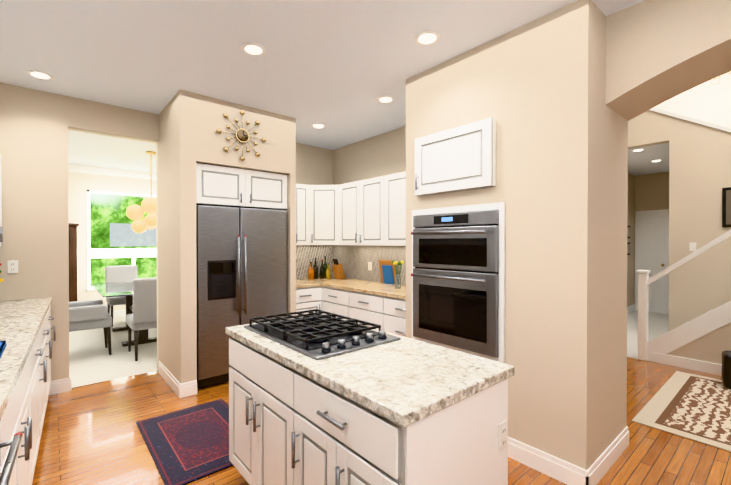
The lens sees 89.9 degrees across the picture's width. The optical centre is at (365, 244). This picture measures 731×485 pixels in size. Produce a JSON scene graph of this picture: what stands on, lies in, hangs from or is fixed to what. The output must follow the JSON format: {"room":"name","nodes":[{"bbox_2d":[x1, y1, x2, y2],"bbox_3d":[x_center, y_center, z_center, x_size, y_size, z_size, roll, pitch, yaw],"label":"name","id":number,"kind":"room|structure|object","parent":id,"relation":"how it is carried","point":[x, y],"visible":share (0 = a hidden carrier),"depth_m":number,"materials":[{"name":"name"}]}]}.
{"room":"kitchen","nodes":[
{"label":"kitchen","id":0,"kind":"room"},
{"bbox_2d":[69,316,157,387],"bbox_3d":[-3.071,1.430,6.184,5.100,0.061,4.100,0,0,-41],"label":"floor","id":1,"kind":"structure","parent":0,"point":[91,360],"depth_m":4.62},
{"bbox_2d":[69,223,78,301],"bbox_3d":[-5.462,0.515,6.241,0.910,1.770,0.465,0,0,-41],"label":"hutch","id":2,"kind":"object","parent":1,"relation":"on","point":[73,262],"visible":0.17,"depth_m":6.31,"materials":[{"name":"brown wood"}]},
{"bbox_2d":[69,299,111,354],"bbox_3d":[-3.635,0.905,4.646,0.652,1.010,0.610,0,0,-41],"label":"chair","id":3,"kind":"object","parent":1,"relation":"on","point":[89,314],"visible":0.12,"depth_m":4.54,"materials":[{"name":"fabric"}]},
{"bbox_2d":[105,265,137,326],"bbox_3d":[-4.355,0.893,6.604,0.516,1.010,0.652,0,0,-41],"label":"chair","id":4,"kind":"object","parent":1,"relation":"on","point":[123,273],"visible":0.4,"depth_m":6.69,"materials":[{"name":"fabric"}]},
{"bbox_2d":[91,281,156,346],"bbox_3d":[-3.538,1.024,5.651,1.000,0.760,1.900,0,0,-41],"label":"dining table","id":5,"kind":"object","parent":1,"relation":"on","point":[111,289],"visible":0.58,"depth_m":5.29,"materials":[{"name":"clear glass"}]},
{"bbox_2d":[126,277,156,360],"bbox_3d":[-2.754,0.905,4.734,0.516,1.010,0.652,0,0,-41],"label":"chair","id":6,"kind":"object","parent":1,"relation":"on","point":[143,316],"visible":0.56,"depth_m":4.44,"materials":[{"name":"fabric"}]},
{"bbox_2d":[0,0,668,175],"bbox_3d":[1.711,-2.765,4.723,10.500,2.650,12.500,0,0,-41],"label":"ceiling","id":7,"kind":"structure","parent":0,"point":[337,68],"depth_m":2.73,"materials":[{"name":"paint"}]},
{"bbox_2d":[27,70,53,79],"bbox_3d":[-2.736,-1.426,3.083,0.168,0.007,0.168,0,0,22],"label":"recessed light","id":8,"kind":"object","parent":7,"relation":"in","point":[37,74],"depth_m":3.08,"materials":[{"name":"white"}]},
{"bbox_2d":[126,151,155,232],"bbox_3d":[-3.354,-0.801,5.731,0.630,1.289,0.617,0,0,-41],"label":"dining chandelier","id":9,"kind":"object","parent":7,"relation":"hanging from","point":[135,212],"visible":0.69,"depth_m":5.61,"materials":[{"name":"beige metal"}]},
{"bbox_2d":[241,43,264,55],"bbox_3d":[-0.817,-1.423,2.672,0.168,0.007,0.168,0,0,22],"label":"recessed light","id":10,"kind":"object","parent":7,"relation":"in","point":[253,49],"depth_m":2.66,"materials":[{"name":"white"}]},
{"bbox_2d":[311,123,324,127],"bbox_3d":[-0.568,-1.434,4.426,0.168,0.007,0.168,0,0,22],"label":"recessed light","id":11,"kind":"object","parent":7,"relation":"in","point":[317,125],"depth_m":4.40,"materials":[{"name":"white"}]},
{"bbox_2d":[377,96,393,102],"bbox_3d":[0.198,-1.429,3.607,0.168,0.007,0.168,0,0,22],"label":"recessed light","id":12,"kind":"object","parent":7,"relation":"in","point":[383,99],"depth_m":3.59,"materials":[{"name":"white"}]},
{"bbox_2d":[415,31,439,44],"bbox_3d":[0.427,-1.422,2.526,0.168,0.007,0.168,0,0,4],"label":"recessed light","id":13,"kind":"object","parent":7,"relation":"in","point":[421,38],"depth_m":2.52,"materials":[{"name":"white"}]},
{"bbox_2d":[711,72,730,84],"bbox_3d":[4.878,-3.150,5.128,0.493,1.684,0.518,0,0,-41],"label":"light","id":14,"kind":"object","parent":7,"relation":"hanging from","point":[715,81],"visible":0.06,"depth_m":5.23,"materials":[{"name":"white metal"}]},
{"bbox_2d":[0,0,730,469],"bbox_3d":[1.701,-1.290,4.691,10.370,5.400,12.450,0,0,-41],"label":"wall","id":15,"kind":"structure","parent":0,"point":[576,100],"depth_m":2.69,"materials":[{"name":"beige paint"}]},
{"bbox_2d":[0,154,2,246],"bbox_3d":[-3.009,-0.383,2.729,0.350,0.810,1.013,0,0,-41],"label":"upper cabinet","id":16,"kind":"object","parent":15,"relation":"attached to","point":[1,228],"depth_m":3.18,"materials":[{"name":"grey wood"}]},
{"bbox_2d":[7,260,17,272],"bbox_3d":[-3.164,0.199,3.286,0.070,0.114,0.010,0,0,-41],"label":"outlet","id":17,"kind":"object","parent":15,"relation":"attached to","point":[12,266],"visible":1,"depth_m":3.28,"materials":[{"name":"white plastic"}]},
{"bbox_2d":[50,373,71,390],"bbox_3d":[-3.263,1.352,3.422,0.796,0.129,0.019,0,0,-41],"label":"baseboard","id":18,"kind":"structure","parent":15,"relation":"attached to","point":[66,382],"depth_m":3.50,"materials":[{"name":"white wood"}]},
{"bbox_2d":[68,163,155,179],"bbox_3d":[-4.228,-1.393,7.539,4.770,0.129,0.110,0,0,-41],"label":"crown molding","id":19,"kind":"structure","parent":15,"relation":"attached to","point":[106,171],"depth_m":6.94,"materials":[{"name":"white wood"}]},
{"bbox_2d":[110,309,125,316],"bbox_3d":[-4.258,1.325,7.593,4.770,0.129,0.016,0,0,-41],"label":"baseboard","id":20,"kind":"structure","parent":15,"relation":"attached to","point":[122,312],"depth_m":7.13,"materials":[{"name":"white wood"}]},
{"bbox_2d":[87,189,156,289],"bbox_3d":[-4.632,-0.092,7.313,1.490,1.870,0.140,0,0,-41],"label":"dining room window","id":21,"kind":"structure","parent":15,"relation":"in","point":[133,253],"depth_m":7.05,"materials":[{"name":"white wood"}]},
{"bbox_2d":[158,361,182,397],"bbox_3d":[-1.997,1.351,3.717,0.015,0.129,0.886,0,0,-41],"label":"baseboard","id":22,"kind":"structure","parent":15,"relation":"attached to","point":[175,385],"depth_m":3.62,"materials":[{"name":"white wood"}]},
{"bbox_2d":[216,110,265,160],"bbox_3d":[-1.257,-1.114,3.741,0.522,0.522,0.060,0,0,-41],"label":"clock","id":23,"kind":"object","parent":15,"relation":"attached to","point":[242,135],"visible":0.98,"depth_m":3.73,"materials":[{"name":"gold metal"}]},
{"bbox_2d":[196,163,286,209],"bbox_3d":[-1.515,-0.599,4.138,0.994,0.395,0.844,0,0,-41],"label":"upper cabinet","id":24,"kind":"object","parent":15,"relation":"attached to","point":[227,186],"visible":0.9,"depth_m":3.81,"materials":[{"name":"white wood"}]},
{"bbox_2d":[296,184,307,247],"bbox_3d":[-1.033,-0.397,4.882,0.552,0.810,0.387,0,0,-41],"label":"upper cabinet","id":25,"kind":"object","parent":15,"relation":"attached to","point":[301,189],"depth_m":4.85,"materials":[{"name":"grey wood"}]},
{"bbox_2d":[308,185,339,247],"bbox_3d":[-0.533,-0.398,5.110,0.680,0.810,0.690,0,0,-41],"label":"upper cabinet","id":26,"kind":"object","parent":15,"relation":"attached to","point":[323,200],"depth_m":4.90,"materials":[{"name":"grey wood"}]},
{"bbox_2d":[340,175,387,247],"bbox_3d":[0.057,-0.395,4.646,0.387,0.810,0.978,0,0,-41],"label":"upper cabinet","id":27,"kind":"object","parent":15,"relation":"attached to","point":[346,233],"depth_m":4.49,"materials":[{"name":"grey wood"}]},
{"bbox_2d":[368,262,371,270],"bbox_3d":[0.058,0.288,4.920,0.010,0.114,0.070,0,0,-41],"label":"outlet","id":28,"kind":"object","parent":15,"relation":"attached to","point":[369,265],"visible":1,"depth_m":4.91,"materials":[{"name":"white plastic"}]},
{"bbox_2d":[388,172,405,247],"bbox_3d":[0.613,-0.391,4.025,0.350,0.810,0.940,0,0,-41],"label":"upper cabinet","id":29,"kind":"object","parent":15,"relation":"attached to","point":[396,182],"depth_m":4.07,"materials":[{"name":"grey wood"}]},
{"bbox_2d":[414,117,495,195],"bbox_3d":[0.788,-0.639,2.893,0.491,0.464,0.694,0,0,-41],"label":"upper cabinet","id":30,"kind":"object","parent":15,"relation":"attached to","point":[460,158],"visible":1,"depth_m":2.70,"materials":[{"name":"white wood"}]},
{"bbox_2d":[508,437,582,484],"bbox_3d":[1.097,1.360,2.301,0.015,0.129,0.480,0,0,-41],"label":"baseboard","id":31,"kind":"structure","parent":15,"relation":"attached to","point":[568,473],"depth_m":2.27,"materials":[{"name":"white wood"}]},
{"bbox_2d":[583,426,628,484],"bbox_3d":[1.569,1.359,2.351,0.796,0.129,0.015,0,0,-41],"label":"baseboard","id":32,"kind":"structure","parent":15,"relation":"attached to","point":[591,476],"depth_m":2.29,"materials":[{"name":"white wood"}]},
{"bbox_2d":[627,225,629,237],"bbox_3d":[5.295,-0.258,7.396,0.300,0.260,0.023,0,0,-41],"label":"framed picture","id":33,"kind":"object","parent":15,"relation":"attached to","point":[628,231],"visible":0.52,"depth_m":7.39,"materials":[{"name":"black leather"}]},
{"bbox_2d":[627,242,629,254],"bbox_3d":[5.295,0.082,7.398,0.300,0.260,0.023,0,0,-41],"label":"framed picture","id":34,"kind":"object","parent":15,"relation":"attached to","point":[628,248],"visible":0.56,"depth_m":7.40,"materials":[{"name":"black leather"}]},
{"bbox_2d":[627,304,634,313],"bbox_3d":[3.328,1.338,5.728,6.270,0.129,0.016,0,0,-41],"label":"baseboard","id":35,"kind":"structure","parent":15,"relation":"attached to","point":[631,308],"depth_m":7.57,"materials":[{"name":"white wood"}]},
{"bbox_2d":[635,209,668,313],"bbox_3d":[5.872,0.342,7.509,0.077,2.100,0.580,0,0,-41],"label":"hall door","id":36,"kind":"structure","parent":15,"relation":"in","point":[652,241],"depth_m":7.50,"materials":[{"name":"white wood"}]},
{"bbox_2d":[648,307,665,313],"bbox_3d":[6.053,1.327,7.354,0.016,0.129,1.050,0,0,-41],"label":"baseboard","id":37,"kind":"structure","parent":15,"relation":"attached to","point":[656,310],"depth_m":7.46,"materials":[{"name":"white wood"}]},
{"bbox_2d":[689,243,695,250],"bbox_3d":[4.354,0.029,4.872,0.012,0.114,0.070,0,0,-41],"label":"light switch","id":38,"kind":"object","parent":15,"relation":"attached to","point":[692,246],"visible":0.92,"depth_m":4.87,"materials":[{"name":"white plastic"}]},
{"bbox_2d":[722,187,730,226],"bbox_3d":[4.734,-0.469,4.417,0.023,0.500,0.620,0,0,-41],"label":"framed picture","id":39,"kind":"object","parent":15,"relation":"attached to","point":[726,207],"visible":1,"depth_m":4.62,"materials":[{"name":"black wood"}]},
{"bbox_2d":[32,357,730,484],"bbox_3d":[1.468,1.458,1.843,6.350,0.060,8.400,0,0,-41],"label":"floor","id":40,"kind":"structure","parent":0,"point":[91,434],"depth_m":2.61,"materials":[{"name":"brown wood"}]},
{"bbox_2d":[0,426,7,484],"bbox_3d":[-1.191,0.997,0.813,0.508,0.875,0.729,0,0,-41],"label":"base cabinet","id":41,"kind":"object","parent":40,"relation":"on","point":[3,445],"depth_m":1.20,"materials":[{"name":"grey wood"}]},
{"bbox_2d":[0,433,21,484],"bbox_3d":[-1.172,0.987,0.829,0.557,0.855,0.590,0,0,-41],"label":"dishwasher","id":42,"kind":"object","parent":41,"relation":"in","point":[5,475],"depth_m":1.09,"materials":[{"name":"metal"}]},
{"bbox_2d":[8,342,51,484],"bbox_3d":[-1.691,0.991,1.448,0.674,0.880,1.013,0,0,-41],"label":"base cabinet","id":43,"kind":"object","parent":40,"relation":"on","point":[27,408],"depth_m":1.84,"materials":[{"name":"grey wood"}]},
{"bbox_2d":[0,298,51,441],"bbox_3d":[-1.364,0.533,1.068,0.682,0.040,5.716,0,0,-41],"label":"countertop","id":44,"kind":"structure","parent":43,"relation":"on","point":[26,324],"depth_m":2.09,"materials":[{"name":"beige stone"}]},
{"bbox_2d":[0,338,7,353],"bbox_3d":[-1.815,0.603,1.564,0.366,0.227,0.496,0,0,-41],"label":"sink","id":45,"kind":"object","parent":44,"relation":"in","point":[3,341],"depth_m":1.83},
{"bbox_2d":[136,399,232,484],"bbox_3d":[-1.229,1.417,2.733,0.670,0.009,1.060,0,0,-41],"label":"kitchen rug","id":46,"kind":"object","parent":40,"relation":"on","point":[185,446],"visible":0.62,"depth_m":2.63,"materials":[{"name":"fabric"}]},
{"bbox_2d":[196,205,286,388],"bbox_3d":[-1.491,0.503,4.117,0.960,1.780,0.888,0,0,-41],"label":"fridge","id":47,"kind":"object","parent":40,"relation":"on","point":[241,260],"visible":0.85,"depth_m":3.72,"materials":[{"name":"grey metal"}]},
{"bbox_2d":[296,284,315,314],"bbox_3d":[-0.964,0.969,4.783,0.516,0.880,0.640,0,0,-41],"label":"base cabinet","id":48,"kind":"object","parent":40,"relation":"on","point":[305,297],"depth_m":4.56,"materials":[{"name":"grey wood"}]},
{"bbox_2d":[316,284,347,319],"bbox_3d":[-0.164,0.970,4.682,0.688,0.880,0.600,0,0,-41],"label":"base cabinet","id":49,"kind":"object","parent":40,"relation":"on","point":[332,300],"depth_m":4.51,"materials":[{"name":"grey wood"}]},
{"bbox_2d":[296,276,347,287],"bbox_3d":[-0.723,0.508,4.981,1.144,0.040,0.647,0,0,-41],"label":"countertop","id":50,"kind":"structure","parent":49,"relation":"on","point":[311,279],"depth_m":4.99,"materials":[{"name":"beige stone"}]},
{"bbox_2d":[348,288,379,329],"bbox_3d":[0.238,0.973,4.249,0.640,0.880,0.580,0,0,-41],"label":"base cabinet","id":51,"kind":"object","parent":40,"relation":"on","point":[364,306],"depth_m":4.05,"materials":[{"name":"grey wood"}]},
{"bbox_2d":[226,333,514,484],"bbox_3d":[-0.128,0.989,1.868,0.679,0.880,1.462,0,0,-41],"label":"kitchen island","id":52,"kind":"object","parent":40,"relation":"on","point":[316,397],"depth_m":1.45,"materials":[{"name":"white wood"}]},
{"bbox_2d":[225,313,514,424],"bbox_3d":[-0.115,0.528,1.891,0.675,0.041,1.500,0,0,-41],"label":"island countertop","id":53,"kind":"structure","parent":52,"relation":"on","point":[404,379],"depth_m":1.59,"materials":[{"name":"beige stone"}]},
{"bbox_2d":[244,309,400,359],"bbox_3d":[-0.275,0.477,2.089,0.530,0.058,0.810,0,0,-41],"label":"cooktop","id":54,"kind":"object","parent":53,"relation":"in","point":[313,335],"depth_m":1.94,"materials":[{"name":"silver metal"}]},
{"bbox_2d":[380,296,405,336],"bbox_3d":[0.617,0.975,3.806,0.640,0.880,0.587,0,0,-41],"label":"base cabinet","id":55,"kind":"object","parent":40,"relation":"on","point":[392,308],"depth_m":3.70,"materials":[{"name":"grey wood"}]},
{"bbox_2d":[328,280,405,299],"bbox_3d":[0.241,0.513,4.237,0.647,0.040,1.737,0,0,-41],"label":"countertop","id":56,"kind":"structure","parent":55,"relation":"on","point":[356,285],"depth_m":4.31,"materials":[{"name":"beige stone"}]},
{"bbox_2d":[392,260,403,288],"bbox_3d":[0.366,0.335,4.131,0.140,0.315,0.127,0,0,-41],"label":"flower vase","id":57,"kind":"object","parent":56,"relation":"on","point":[397,277],"depth_m":4.11,"materials":[{"name":"clear glass"}]},
{"bbox_2d":[411,202,504,363],"bbox_3d":[0.875,0.565,2.976,0.760,1.712,0.834,0,0,-41],"label":"double wall oven","id":58,"kind":"object","parent":40,"relation":"on","point":[458,278],"visible":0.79,"depth_m":2.69,"materials":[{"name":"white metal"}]},
{"bbox_2d":[632,371,730,451],"bbox_3d":[3.649,1.418,2.525,1.750,0.009,2.600,0,0,-41],"label":"rug","id":59,"kind":"object","parent":40,"relation":"on","point":[694,407],"visible":1,"depth_m":3.11,"materials":[{"name":"beige fabric"}]},
{"bbox_2d":[722,350,730,388],"bbox_3d":[3.769,1.167,3.495,0.520,0.479,0.225,0,0,39],"label":"bag","id":60,"kind":"object","parent":59,"relation":"on","point":[726,367],"visible":1,"depth_m":3.57,"materials":[{"name":"black leather"}]},
{"bbox_2d":[636,230,730,375],"bbox_3d":[4.699,0.167,3.677,1.035,2.495,3.035,0,0,-41],"label":"stairs","id":61,"kind":"structure","parent":40,"relation":"on","point":[701,343],"depth_m":4.15,"materials":[{"name":"wood"}]},
{"bbox_2d":[627,310,668,361],"bbox_3d":[6.171,1.441,4.422,4.150,0.061,6.200,0,0,-41],"label":"floor","id":62,"kind":"structure","parent":0,"point":[658,324],"depth_m":6.12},
{"label":"outside","id":63,"kind":"structure","parent":0,"visible":0},
{"bbox_2d":[90,193,156,286],"bbox_3d":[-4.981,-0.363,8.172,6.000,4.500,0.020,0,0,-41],"label":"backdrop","id":64,"kind":"structure","parent":63,"point":[111,222],"depth_m":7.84,"materials":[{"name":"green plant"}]}
]}

